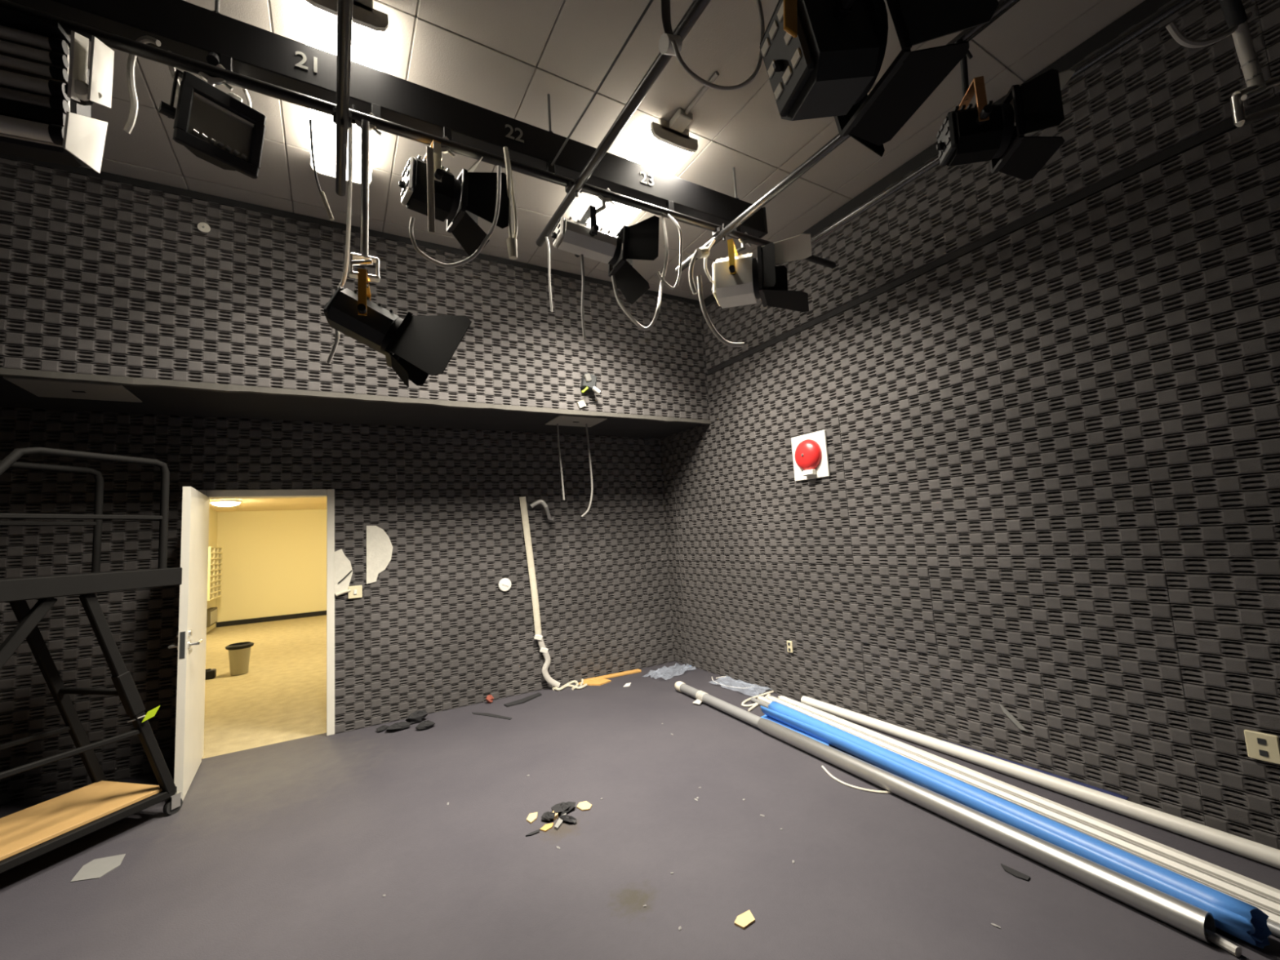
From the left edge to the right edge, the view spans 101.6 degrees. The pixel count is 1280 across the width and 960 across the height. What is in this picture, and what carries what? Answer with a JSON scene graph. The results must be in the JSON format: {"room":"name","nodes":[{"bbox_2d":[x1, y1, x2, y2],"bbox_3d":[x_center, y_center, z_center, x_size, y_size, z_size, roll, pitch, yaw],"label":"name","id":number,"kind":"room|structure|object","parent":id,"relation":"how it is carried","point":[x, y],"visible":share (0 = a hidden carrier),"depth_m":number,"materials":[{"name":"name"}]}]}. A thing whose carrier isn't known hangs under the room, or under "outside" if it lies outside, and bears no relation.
{"room":"television studio","nodes":[
{"label":"television studio","id":0,"kind":"room"},
{"bbox_2d":[206,509,217,632],"bbox_3d":[-7.323,1.470,7.783,0.100,2.640,9.950,0,-7,-31],"label":"wall","id":1,"kind":"structure","parent":0,"point":[213,515],"depth_m":11.68,"materials":[{"name":"beige"}]},
{"bbox_2d":[206,607,217,626],"bbox_3d":[-9.171,2.922,11.140,0.130,0.340,0.800,0,-7,-31],"label":"wall box","id":2,"kind":"object","parent":1,"relation":"attached to","point":[211,613],"visible":0.79,"depth_m":10.94,"materials":[{"name":"brown"}]},
{"bbox_2d":[207,546,222,600],"bbox_3d":[-9.247,2.005,11.279,0.140,1.104,1.330,0,-7,-31],"label":"rack","id":3,"kind":"object","parent":1,"relation":"attached to","point":[214,575],"visible":0.73,"depth_m":11.20,"materials":[{"name":"brown"}]},
{"bbox_2d":[208,497,326,511],"bbox_3d":[-4.717,0.116,9.566,6.400,0.100,10.050,0,-7,-31],"label":"ceiling","id":4,"kind":"structure","parent":0,"point":[315,503],"depth_m":11.28,"materials":[{"name":"beige"}]},
{"bbox_2d":[209,500,242,506],"bbox_3d":[-7.929,0.454,9.991,0.500,0.100,0.500,0,-7,-31],"label":"lamp","id":5,"kind":"object","parent":4,"relation":"attached to","point":[218,503],"visible":0.98,"depth_m":9.85,"materials":[{"name":"white paint"}]},
{"bbox_2d":[215,509,326,626],"bbox_3d":[-7.146,2.063,13.681,6.400,2.640,0.100,0,-7,-31],"label":"wall","id":6,"kind":"structure","parent":0,"point":[274,562],"depth_m":12.60,"materials":[{"name":"beige"}]},
{"bbox_2d":[216,610,326,626],"bbox_3d":[-6.986,3.312,13.527,6.280,0.110,0.030,0,-7,-31],"label":"baseboard","id":7,"kind":"structure","parent":6,"relation":"attached to","point":[230,623],"depth_m":12.43,"materials":[{"name":"black"}]},
{"bbox_2d":[0,406,675,804],"bbox_3d":[-2.801,0.144,4.724,7.181,4.110,0.158,0,-7,-31],"label":"wall","id":8,"kind":"structure","parent":0,"point":[436,630],"depth_m":4.79,"materials":[{"name":"fabric"}]},
{"bbox_2d":[168,486,208,799],"bbox_3d":[-3.228,1.104,3.786,0.168,2.040,0.803,0,-7,-31],"label":"door","id":9,"kind":"structure","parent":8,"relation":"in","point":[191,633],"depth_m":3.58,"materials":[{"name":"paint"}]},
{"bbox_2d":[197,489,209,757],"bbox_3d":[-3.516,1.137,4.167,0.060,2.110,0.175,0,-7,-31],"label":"trim","id":10,"kind":"structure","parent":8,"relation":"attached to","point":[203,491],"depth_m":4.21,"materials":[{"name":"paint"}]},
{"bbox_2d":[205,488,326,498],"bbox_3d":[-3.190,0.119,4.500,0.840,0.060,0.175,0,-7,-31],"label":"trim","id":11,"kind":"structure","parent":8,"relation":"attached to","point":[272,493],"depth_m":4.43,"materials":[{"name":"paint"}]},
{"bbox_2d":[326,488,334,735],"bbox_3d":[-2.741,1.137,4.624,0.060,2.110,0.175,0,-7,-31],"label":"trim","id":12,"kind":"structure","parent":8,"relation":"attached to","point":[330,492],"depth_m":4.55,"materials":[{"name":"paint"}]},
{"bbox_2d":[334,548,352,593],"bbox_3d":[-2.630,0.810,4.631,0.142,0.398,0.020,0,-7,-31],"label":"torn patch","id":13,"kind":"object","parent":8,"relation":"attached to","point":[343,567],"visible":1,"depth_m":4.63,"materials":[{"name":"paint"}]},
{"bbox_2d":[335,585,362,599],"bbox_3d":[-2.583,1.000,4.631,0.207,0.110,0.026,0,-7,-31],"label":"light switch","id":14,"kind":"object","parent":8,"relation":"attached to","point":[354,592],"visible":1,"depth_m":4.64,"materials":[{"name":"beige plastic"}]},
{"bbox_2d":[366,525,392,583],"bbox_3d":[-2.392,0.678,4.796,0.220,0.527,0.008,0,-7,-31],"label":"torn patch","id":15,"kind":"object","parent":8,"relation":"attached to","point":[379,545],"visible":1,"depth_m":4.78,"materials":[{"name":"paint"}]},
{"bbox_2d":[497,577,511,591],"bbox_3d":[-1.378,1.071,5.331,0.136,0.136,0.024,0,-7,-31],"label":"round cover","id":16,"kind":"object","parent":8,"relation":"attached to","point":[504,584],"visible":1,"depth_m":5.32,"materials":[{"name":"white paint"}]},
{"bbox_2d":[519,496,560,688],"bbox_3d":[-1.054,1.166,5.479,0.349,2.001,0.070,-2,-6,-14],"label":"conduit","id":17,"kind":"object","parent":8,"relation":"attached to","point":[538,636],"visible":1,"depth_m":5.46,"materials":[{"name":"white paint"}]},
{"bbox_2d":[528,499,553,520],"bbox_3d":[-1.054,0.326,5.576,0.255,0.234,0.076,-1,-6,-19],"label":"pipe","id":18,"kind":"object","parent":8,"relation":"attached to","point":[542,502],"visible":1,"depth_m":5.56,"materials":[{"name":"silver metal"}]},
{"bbox_2d":[0,157,711,438],"bbox_3d":[-2.599,-1.270,4.384,7.180,1.395,1.038,0,-7,-31],"label":"wall","id":19,"kind":"structure","parent":0,"point":[98,276],"depth_m":3.83,"materials":[{"name":"fabric"}]},
{"bbox_2d":[3,376,142,402],"bbox_3d":[-3.707,-0.588,3.448,0.520,0.016,0.440,0,-7,-31],"label":"plate","id":20,"kind":"object","parent":19,"relation":"attached to","point":[37,387],"visible":0.97,"depth_m":3.41,"materials":[{"name":"grey"}]},
{"bbox_2d":[0,153,700,305],"bbox_3d":[-2.400,-1.966,4.017,7.150,0.050,0.030,0,-7,-31],"label":"trim","id":21,"kind":"structure","parent":19,"relation":"attached to","point":[80,171],"depth_m":3.87,"materials":[{"name":"black"}]},
{"bbox_2d":[544,414,607,426],"bbox_3d":[-0.646,-0.588,5.255,0.510,0.016,0.400,0,-7,-31],"label":"plate","id":22,"kind":"object","parent":19,"relation":"attached to","point":[562,420],"visible":1,"depth_m":5.21,"materials":[{"name":"grey"}]},
{"bbox_2d":[556,423,564,500],"bbox_3d":[-0.799,-0.184,5.266,0.052,0.775,0.020,0,-7,-31],"label":"cord","id":23,"kind":"object","parent":22,"relation":"hanging from","point":[557,428],"visible":1,"depth_m":5.26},
{"bbox_2d":[581,423,592,517],"bbox_3d":[-0.554,-0.101,5.312,0.150,0.961,0.020,0,-7,-31],"label":"cord","id":24,"kind":"object","parent":22,"relation":"hanging from","point":[586,424],"visible":1,"depth_m":5.33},
{"bbox_2d":[577,373,600,408],"bbox_3d":[-0.480,-0.844,4.911,0.214,0.333,0.125,0,-7,-31],"label":"box","id":25,"kind":"object","parent":19,"relation":"attached to","point":[588,381],"visible":1,"depth_m":4.90,"materials":[{"name":"metal"}]},
{"bbox_2d":[67,0,1145,301],"bbox_3d":[-1.035,-2.369,1.733,7.380,0.118,7.650,0,-7,-31],"label":"ceiling","id":26,"kind":"structure","parent":0,"point":[504,57],"depth_m":3.07,"materials":[{"name":"grey"}]},
{"bbox_2d":[332,0,355,195],"bbox_3d":[-0.487,-1.835,0.919,0.090,0.150,4.442,0,-7,-31],"label":"pipe","id":27,"kind":"object","parent":26,"relation":"hanging from","point":[341,116],"visible":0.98,"depth_m":2.18,"materials":[{"name":"black metal"}]},
{"bbox_2d":[325,123,352,364],"bbox_3d":[-1.399,-1.126,2.467,0.329,1.116,0.063,-9,-8,43],"label":"power cable","id":28,"kind":"object","parent":27,"relation":"hanging from","point":[350,129],"visible":0.74,"depth_m":2.49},
{"bbox_2d":[0,0,835,268],"bbox_3d":[-1.363,-1.661,2.348,6.652,0.048,0.048,0,-7,-31],"label":"pipe","id":29,"kind":"object","parent":27,"relation":"attached to","point":[118,42],"visible":0.78,"depth_m":2.31,"materials":[{"name":"black metal"}]},
{"bbox_2d":[0,7,114,173],"bbox_3d":[-2.424,-1.374,1.760,1.149,0.652,0.407,-2,-6,-16],"label":"light","id":30,"kind":"object","parent":29,"relation":"hanging from","point":[48,91],"visible":1,"depth_m":1.84,"materials":[{"name":"black metal"}]},
{"bbox_2d":[123,35,160,133],"bbox_3d":[-1.960,-1.554,2.042,0.166,0.374,0.042,-5,-6,14],"label":"power cable","id":31,"kind":"object","parent":29,"relation":"hanging from","point":[131,122],"visible":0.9,"depth_m":2.04,"materials":[{"name":"rubber"}]},
{"bbox_2d":[158,52,266,178],"bbox_3d":[-1.753,-1.520,2.156,0.177,0.497,0.338,-8,-7,37],"label":"lamp","id":32,"kind":"object","parent":29,"relation":"hanging from","point":[215,125],"visible":0.99,"depth_m":2.11,"materials":[{"name":"black metal"}]},
{"bbox_2d":[168,50,180,97],"bbox_3d":[-1.868,-1.619,2.101,0.066,0.205,0.027,0,-7,-31],"label":"power cable","id":33,"kind":"object","parent":32,"relation":"attached to","point":[171,69],"visible":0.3,"depth_m":2.09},
{"bbox_2d":[309,119,333,220],"bbox_3d":[-1.438,-1.395,2.357,0.097,0.454,0.029,0,-7,-31],"label":"power cable","id":34,"kind":"object","parent":29,"relation":"hanging from","point":[322,193],"visible":1,"depth_m":2.35,"materials":[{"name":"grey plastic"}]},
{"bbox_2d":[348,112,381,288],"bbox_3d":[-1.268,-1.306,2.410,0.134,0.792,0.206,0,-7,-31],"label":"hanger","id":35,"kind":"object","parent":29,"relation":"hanging from","point":[362,259],"visible":0.95,"depth_m":2.41,"materials":[{"name":"metal"}]},
{"bbox_2d":[323,267,471,386],"bbox_3d":[-1.119,-0.681,2.390,0.567,0.518,0.515,0,-7,-31],"label":"lamp","id":36,"kind":"object","parent":35,"relation":"hanging from","point":[420,346],"visible":1,"depth_m":2.34,"materials":[{"name":"black metal"}]},
{"bbox_2d":[398,136,509,256],"bbox_3d":[-0.940,-1.397,2.572,0.470,0.620,0.365,2,-8,-42],"label":"lamp","id":37,"kind":"object","parent":29,"relation":"hanging from","point":[432,191],"visible":0.97,"depth_m":2.50,"materials":[{"name":"black"}]},
{"bbox_2d":[408,165,501,267],"bbox_3d":[-0.879,-1.255,2.505,0.458,0.468,0.053,-4,-6,3],"label":"power cable","id":38,"kind":"object","parent":37,"relation":"hanging from","point":[479,249],"visible":1,"depth_m":2.49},
{"bbox_2d":[503,146,517,259],"bbox_3d":[-0.647,-1.380,2.605,0.051,0.550,0.084,-2,-6,-15],"label":"power cable","id":39,"kind":"object","parent":37,"relation":"hanging from","point":[511,241],"visible":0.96,"depth_m":2.59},
{"bbox_2d":[508,153,517,239],"bbox_3d":[-0.641,-1.410,2.619,0.036,0.476,0.064,-4,-6,4],"label":"power cable","id":40,"kind":"object","parent":39,"relation":"attached to","point":[512,180],"visible":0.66,"depth_m":2.61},
{"bbox_2d":[551,187,659,304],"bbox_3d":[-0.197,-1.397,2.963,0.599,0.629,0.426,0,-7,-31],"label":"lamp","id":41,"kind":"object","parent":29,"relation":"hanging from","point":[640,241],"visible":1,"depth_m":2.93,"materials":[{"name":"silver metal"}]},
{"bbox_2d":[580,253,586,340],"bbox_3d":[-0.323,-1.055,2.976,0.026,0.494,0.116,-2,-6,-14],"label":"power cable","id":42,"kind":"object","parent":41,"relation":"hanging from","point":[581,255],"visible":0.95,"depth_m":2.99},
{"bbox_2d":[535,0,711,246],"bbox_3d":[0.474,-1.833,1.504,0.090,0.150,4.472,0,-7,-31],"label":"pipe","id":43,"kind":"object","parent":29,"relation":"attached to","point":[697,7],"visible":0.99,"depth_m":2.40,"materials":[{"name":"black metal"}]},
{"bbox_2d":[545,236,552,312],"bbox_3d":[-0.567,-1.309,3.274,0.036,0.513,0.051,0,-7,-31],"label":"power cable","id":44,"kind":"object","parent":43,"relation":"hanging from","point":[546,237],"visible":0.97,"depth_m":3.26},
{"bbox_2d":[658,33,682,56],"bbox_3d":[0.111,-1.585,1.900,0.079,0.077,0.060,0,-7,-31],"label":"cable tie","id":45,"kind":"object","parent":43,"relation":"attached to","point":[665,46],"visible":0.87,"depth_m":1.88,"materials":[{"name":"white paint"}]},
{"bbox_2d":[661,0,673,34],"bbox_3d":[0.102,-1.691,1.900,0.055,0.174,0.028,0,-7,-31],"label":"power cable","id":46,"kind":"object","parent":45,"relation":"on","point":[665,4],"visible":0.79,"depth_m":1.89,"materials":[{"name":"grey plastic"}]},
{"bbox_2d":[671,0,764,91],"bbox_3d":[0.265,-1.453,1.754,0.314,0.297,0.039,-4,-6,2],"label":"power cable","id":47,"kind":"object","parent":43,"relation":"hanging from","point":[681,61],"visible":0.97,"depth_m":1.75,"materials":[{"name":"rubber"}]},
{"bbox_2d":[611,213,668,330],"bbox_3d":[0.025,-1.264,3.055,0.389,0.816,0.134,0,-7,-31],"label":"power cable","id":48,"kind":"object","parent":29,"relation":"hanging from","point":[634,321],"visible":1,"depth_m":3.00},
{"bbox_2d":[656,213,682,288],"bbox_3d":[0.180,-1.410,3.185,0.170,0.524,0.086,-5,-6,11],"label":"power cable","id":49,"kind":"object","parent":29,"relation":"hanging from","point":[668,215],"visible":1,"depth_m":3.14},
{"bbox_2d":[711,231,811,311],"bbox_3d":[0.751,-1.384,3.215,0.558,0.717,0.611,0,-7,-31],"label":"lamp","id":50,"kind":"object","parent":29,"relation":"hanging from","point":[740,280],"visible":0.97,"depth_m":3.13,"materials":[{"name":"silver metal"}]},
{"bbox_2d":[703,239,715,282],"bbox_3d":[0.432,-1.344,3.202,0.082,0.262,0.040,-4,-6,8],"label":"power cable","id":51,"kind":"object","parent":50,"relation":"attached to","point":[713,242],"visible":0.78,"depth_m":3.19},
{"bbox_2d":[696,247,709,258],"bbox_3d":[0.377,-1.372,3.150,0.079,0.077,0.060,0,-7,-31],"label":"cable tie","id":52,"kind":"object","parent":51,"relation":"attached to","point":[703,252],"visible":1,"depth_m":3.13,"materials":[{"name":"white paint"}]},
{"bbox_2d":[688,248,697,294],"bbox_3d":[0.330,-1.257,3.145,0.074,0.269,0.047,-9,-8,41],"label":"power cable","id":53,"kind":"object","parent":52,"relation":"hanging from","point":[693,288],"visible":0.99,"depth_m":3.14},
{"bbox_2d":[697,275,744,346],"bbox_3d":[0.486,-1.017,3.159,0.263,0.442,0.046,-2,-6,-10],"label":"power cable","id":54,"kind":"object","parent":53,"relation":"hanging from","point":[711,326],"visible":1,"depth_m":3.14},
{"bbox_2d":[675,0,1020,272],"bbox_3d":[1.394,-1.838,2.001,0.090,0.150,4.392,0,-7,-31],"label":"pipe","id":55,"kind":"object","parent":29,"relation":"attached to","point":[1004,6],"visible":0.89,"depth_m":2.85,"materials":[{"name":"metal"}]},
{"bbox_2d":[777,0,1195,265],"bbox_3d":[2.038,-1.862,2.150,0.090,0.150,3.992,0,-7,-31],"label":"pipe","id":56,"kind":"object","parent":29,"relation":"hanging from","point":[1175,6],"visible":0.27,"depth_m":2.27,"materials":[{"name":"metal"}]},
{"bbox_2d":[1218,0,1279,127],"bbox_3d":[2.306,-1.635,1.992,0.397,0.553,0.111,-1,-6,-19],"label":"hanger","id":57,"kind":"object","parent":56,"relation":"hanging from","point":[1233,11],"visible":0.98,"depth_m":1.99,"materials":[{"name":"metal"}]},
{"bbox_2d":[1165,11,1252,48],"bbox_3d":[2.183,-1.722,2.000,0.321,0.120,0.032,-3,-6,0],"label":"power cable","id":58,"kind":"object","parent":57,"relation":"hanging from","point":[1172,28],"visible":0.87,"depth_m":1.99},
{"bbox_2d":[302,0,388,186],"bbox_3d":[-1.637,-2.087,2.882,0.346,0.140,1.230,0,-7,-31],"label":"ceiling light","id":59,"kind":"object","parent":26,"relation":"attached to","point":[370,25],"visible":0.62,"depth_m":2.50,"materials":[{"name":"grey"}]},
{"bbox_2d":[8,0,768,238],"bbox_3d":[-1.697,-1.944,2.266,5.980,0.535,0.100,0,-7,-31],"label":"raceway","id":60,"kind":"object","parent":26,"relation":"hanging from","point":[182,28],"visible":0.94,"depth_m":2.48,"materials":[{"name":"black metal"}]},
{"bbox_2d":[551,0,653,165],"bbox_3d":[-0.176,-1.931,2.476,0.049,0.278,1.052,1,-8,-39],"label":"wire","id":61,"kind":"object","parent":60,"relation":"attached to","point":[650,2],"visible":1,"depth_m":2.43,"materials":[{"name":"grey"}]},
{"bbox_2d":[586,71,719,235],"bbox_3d":[0.024,-2.115,3.598,0.346,0.140,1.630,0,-7,-31],"label":"ceiling light","id":62,"kind":"object","parent":26,"relation":"attached to","point":[666,146],"visible":0.7,"depth_m":3.33,"materials":[{"name":"grey"}]},
{"bbox_2d":[586,128,693,235],"bbox_3d":[-0.080,-2.059,3.775,0.336,0.070,1.170,0,-7,-31],"label":"diffuser","id":63,"kind":"object","parent":62,"relation":"attached to","point":[664,150],"depth_m":3.38,"materials":[{"name":"white"}]},
{"bbox_2d":[0,614,1279,959],"bbox_3d":[-3.182,2.385,5.686,7.700,0.100,17.700,0,-7,-31],"label":"floor","id":64,"kind":"structure","parent":0,"point":[290,850],"depth_m":2.59,"materials":[{"name":"concrete"}]},
{"bbox_2d":[0,446,182,873],"bbox_3d":[-3.419,0.937,2.718,0.751,2.201,1.540,-5,-6,15],"label":"scaffold","id":65,"kind":"object","parent":64,"relation":"on","point":[20,831],"visible":1,"depth_m":3.04,"materials":[{"name":"metal"}]},
{"bbox_2d":[70,853,125,882],"bbox_3d":[-2.791,2.003,2.697,0.170,0.003,0.245,0,-7,-31],"label":"paper sheet","id":66,"kind":"object","parent":64,"relation":"on","point":[96,868],"visible":1,"depth_m":2.69,"materials":[{"name":"paper"}]},
{"bbox_2d":[225,641,253,675],"bbox_3d":[-5.383,2.404,7.015,0.305,0.398,0.310,0,-7,-31],"label":"waste bin","id":67,"kind":"object","parent":64,"relation":"on","point":[239,653],"visible":1,"depth_m":6.93,"materials":[{"name":"beige"}]},
{"bbox_2d":[386,721,410,730],"bbox_3d":[-2.081,2.116,4.490,0.202,0.058,0.125,2,-8,-44],"label":"scrap","id":68,"kind":"object","parent":64,"relation":"on","point":[398,726],"visible":1,"depth_m":4.46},
{"bbox_2d":[405,710,428,723],"bbox_3d":[-1.990,2.106,4.646,0.096,0.098,0.203,-8,-7,37],"label":"scrap","id":69,"kind":"object","parent":64,"relation":"on","point":[417,716],"visible":0.98,"depth_m":4.62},
{"bbox_2d":[415,720,435,729],"bbox_3d":[-1.835,2.100,4.481,0.125,0.058,0.146,-5,-6,11],"label":"scrap","id":70,"kind":"object","parent":64,"relation":"on","point":[426,724],"visible":1,"depth_m":4.45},
{"bbox_2d":[503,692,541,706],"bbox_3d":[-1.119,2.142,5.085,0.115,0.012,0.432,-8,-8,40],"label":"strip","id":71,"kind":"object","parent":64,"relation":"on","point":[525,700],"visible":1,"depth_m":5.05,"materials":[{"name":"plastic"}]},
{"bbox_2d":[551,801,575,814],"bbox_3d":[-0.432,1.872,2.988,0.142,0.040,0.116,0,-7,-31],"label":"scrap","id":72,"kind":"object","parent":64,"relation":"on","point":[562,808],"visible":0.99,"depth_m":2.97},
{"bbox_2d":[577,800,591,811],"bbox_3d":[-0.322,1.884,3.013,0.079,0.008,0.103,0,-7,-31],"label":"chip","id":73,"kind":"object","parent":64,"relation":"on","point":[583,806],"visible":1,"depth_m":3.01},
{"bbox_2d":[578,678,611,685],"bbox_3d":[-0.472,2.151,5.559,0.284,0.014,0.260,-7,-7,30],"label":"wood splinter","id":74,"kind":"object","parent":64,"relation":"on","point":[602,681],"visible":0.85,"depth_m":5.52,"materials":[{"name":"brown wood"}]},
{"bbox_2d":[581,668,641,682],"bbox_3d":[-0.308,2.155,5.742,0.692,0.022,0.075,0,-7,-27],"label":"wood lath","id":75,"kind":"object","parent":64,"relation":"on","point":[634,671],"visible":0.85,"depth_m":5.74,"materials":[{"name":"brown wood"}]},
{"bbox_2d":[733,910,755,929],"bbox_3d":[0.417,1.743,2.066,0.095,0.008,0.059,0,-7,-31],"label":"chip","id":76,"kind":"object","parent":64,"relation":"on","point":[745,919],"visible":1,"depth_m":2.06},
{"bbox_2d":[741,690,773,711],"bbox_3d":[1.073,1.967,4.700,0.154,0.017,0.649,-8,-8,39],"label":"cord","id":77,"kind":"object","parent":64,"relation":"on","point":[753,706],"visible":0.73,"depth_m":4.61,"materials":[{"name":"beige fabric"}]},
{"bbox_2d":[822,765,892,793],"bbox_3d":[1.498,1.768,2.967,0.981,0.010,0.189,-8,-7,36],"label":"cord","id":78,"kind":"object","parent":64,"relation":"on","point":[823,766],"visible":0.48,"depth_m":3.04,"materials":[{"name":"white plastic"}]},
{"bbox_2d":[674,680,1241,956],"bbox_3d":[1.175,1.794,3.440,0.155,0.096,3.778,-1,-7,-27],"label":"pipe","id":79,"kind":"object","parent":64,"relation":"on","point":[1194,921],"visible":1,"depth_m":2.37,"materials":[{"name":"silver metal"}]},
{"bbox_2d":[750,697,1279,937],"bbox_3d":[1.665,1.764,3.166,0.040,0.040,3.270,-1,-6,-24],"label":"conduit","id":80,"kind":"object","parent":64,"relation":"on","point":[1274,928],"visible":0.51,"depth_m":1.85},
{"bbox_2d":[1000,863,1030,881],"bbox_3d":[1.608,1.690,2.247,0.041,0.006,0.117,0,-7,-31],"label":"black sliver","id":81,"kind":"object","parent":64,"relation":"on","point":[1014,873],"visible":1,"depth_m":2.24,"materials":[{"name":"plastic"}]},
{"bbox_2d":[760,701,1271,948],"bbox_3d":[1.610,1.712,3.039,0.189,0.118,2.728,-1,-6,-25],"label":"roll","id":82,"kind":"object","parent":64,"relation":"on","point":[1244,921],"visible":0.85,"depth_m":2.38,"materials":[{"name":"plastic"}]},
{"bbox_2d":[757,695,1279,924],"bbox_3d":[1.720,1.760,3.193,0.050,0.045,3.262,-1,-6,-24],"label":"batten","id":83,"kind":"object","parent":64,"relation":"on","point":[1274,917],"visible":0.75,"depth_m":2.22,"materials":[{"name":"white metal"}]},
{"bbox_2d":[766,695,1279,914],"bbox_3d":[1.798,1.757,3.210,0.050,0.045,3.210,-1,-6,-24],"label":"pipe","id":84,"kind":"object","parent":64,"relation":"on","point":[1260,900],"visible":0.68,"depth_m":2.49,"materials":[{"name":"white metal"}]},
{"bbox_2d":[777,695,1279,902],"bbox_3d":[1.885,1.752,3.221,0.055,0.045,3.138,-1,-6,-24],"label":"pipe","id":85,"kind":"object","parent":64,"relation":"on","point":[1256,886],"visible":0.71,"depth_m":2.55,"materials":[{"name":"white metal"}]},
{"bbox_2d":[941,739,1128,799],"bbox_3d":[2.263,1.709,3.077,0.047,0.041,0.987,0,-7,-31],"label":"pipe","id":86,"kind":"object","parent":64,"relation":"on","point":[1104,791],"visible":0.31,"depth_m":2.92,"materials":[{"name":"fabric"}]},
{"bbox_2d":[800,695,1279,869],"bbox_3d":[2.110,1.725,3.217,0.073,0.072,2.942,0,-7,-29],"label":"tube","id":87,"kind":"object","parent":64,"relation":"on","point":[1259,852],"visible":0.95,"depth_m":2.75,"materials":[{"name":"white plastic"}]},
{"bbox_2d":[759,0,998,156],"bbox_3d":[0.602,-1.477,1.585,0.548,0.745,0.531,-3,-6,-6],"label":"lamp","id":88,"kind":"object","parent":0,"point":[822,58],"visible":1,"depth_m":1.46,"materials":[{"name":"metal"}]},
{"bbox_2d":[760,37,769,57],"bbox_3d":[0.381,-1.313,1.583,0.011,0.025,0.039,-2,-6,-11],"label":"vent","id":89,"kind":"object","parent":88,"relation":"attached to","point":[765,46],"depth_m":1.58,"materials":[{"name":"paint"}]},
{"bbox_2d":[767,59,774,78],"bbox_3d":[0.400,-1.243,1.579,0.011,0.025,0.039,-2,-6,-11],"label":"vent","id":90,"kind":"object","parent":88,"relation":"attached to","point":[771,72],"depth_m":1.58,"materials":[{"name":"paint"}]},
{"bbox_2d":[768,19,777,39],"bbox_3d":[0.392,-1.319,1.530,0.011,0.025,0.039,-2,-6,-11],"label":"vent","id":91,"kind":"object","parent":88,"relation":"attached to","point":[773,28],"depth_m":1.53,"materials":[{"name":"paint"}]},
{"bbox_2d":[773,81,783,100],"bbox_3d":[0.419,-1.174,1.575,0.011,0.025,0.039,-2,-6,-11],"label":"vent","id":92,"kind":"object","parent":88,"relation":"attached to","point":[779,87],"depth_m":1.57,"materials":[{"name":"paint"}]},
{"bbox_2d":[777,0,783,22],"bbox_3d":[0.402,-1.325,1.476,0.011,0.025,0.039,-2,-6,-11],"label":"vent","id":93,"kind":"object","parent":88,"relation":"attached to","point":[780,8],"depth_m":1.48,"materials":[{"name":"paint"}]},
{"bbox_2d":[782,65,791,84],"bbox_3d":[0.429,-1.180,1.521,0.011,0.025,0.039,-2,-6,-11],"label":"vent","id":94,"kind":"object","parent":88,"relation":"attached to","point":[787,72],"depth_m":1.52,"materials":[{"name":"paint"}]},
{"bbox_2d":[791,48,801,68],"bbox_3d":[0.439,-1.186,1.467,0.011,0.025,0.039,-2,-6,-11],"label":"vent","id":95,"kind":"object","parent":88,"relation":"attached to","point":[796,56],"depth_m":1.47,"materials":[{"name":"paint"}]},
{"bbox_2d":[661,0,1279,849],"bbox_3d":[2.217,-0.298,3.367,0.158,4.110,7.650,0,-7,-31],"label":"wall","id":96,"kind":"structure","parent":0,"point":[1051,495],"depth_m":2.99,"materials":[{"name":"fabric"}]},
{"bbox_2d":[791,430,830,481],"bbox_3d":[1.423,-0.203,4.458,0.106,0.390,0.370,0,-7,-31],"label":"bell","id":97,"kind":"object","parent":96,"relation":"attached to","point":[810,451],"visible":1,"depth_m":4.40,"materials":[{"name":"white paint"}]},
{"bbox_2d":[703,0,1171,306],"bbox_3d":[2.308,-2.324,3.104,0.030,0.090,6.430,0,-7,-31],"label":"trim","id":98,"kind":"structure","parent":96,"relation":"attached to","point":[1146,8],"depth_m":3.00,"materials":[{"name":"black"}]},
{"bbox_2d":[706,94,1279,375],"bbox_3d":[2.358,-1.555,3.027,0.020,0.046,6.430,0,-7,-31],"label":"trim","id":99,"kind":"structure","parent":96,"relation":"attached to","point":[1227,125],"depth_m":3.05,"materials":[{"name":"metal"}]},
{"bbox_2d":[999,702,1027,731],"bbox_3d":[2.251,1.430,3.145,0.006,0.130,0.140,0,-7,-31],"label":"foam tear","id":100,"kind":"object","parent":96,"relation":"attached to","point":[1006,712],"visible":1,"depth_m":3.15,"materials":[{"name":"grey paper"}]},
{"bbox_2d":[1244,729,1279,764],"bbox_3d":[2.748,1.177,2.302,0.019,0.120,0.100,0,-7,-31],"label":"wall outlet","id":101,"kind":"object","parent":96,"relation":"attached to","point":[1261,746],"visible":1,"depth_m":2.30,"materials":[{"name":"beige plastic"}]},
{"bbox_2d":[936,39,1075,180],"bbox_3d":[1.459,-1.554,2.145,0.469,0.581,0.313,-4,-6,9],"label":"lamp","id":102,"kind":"object","parent":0,"point":[984,131],"visible":0.88,"depth_m":2.07,"materials":[{"name":"black"}]},
{"bbox_3d":[-4.053,-0.298,-0.334,0.120,4.110,7.650,0,-7,-31],"label":"wall","id":103,"kind":"structure","parent":0,"visible":0},
{"bbox_2d":[0,368,711,424],"bbox_3d":[-2.302,-0.626,3.878,7.178,0.046,0.051,0,-7,-31],"label":"trim","id":104,"kind":"structure","parent":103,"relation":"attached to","point":[131,381],"depth_m":3.76,"materials":[{"name":"plastic"}]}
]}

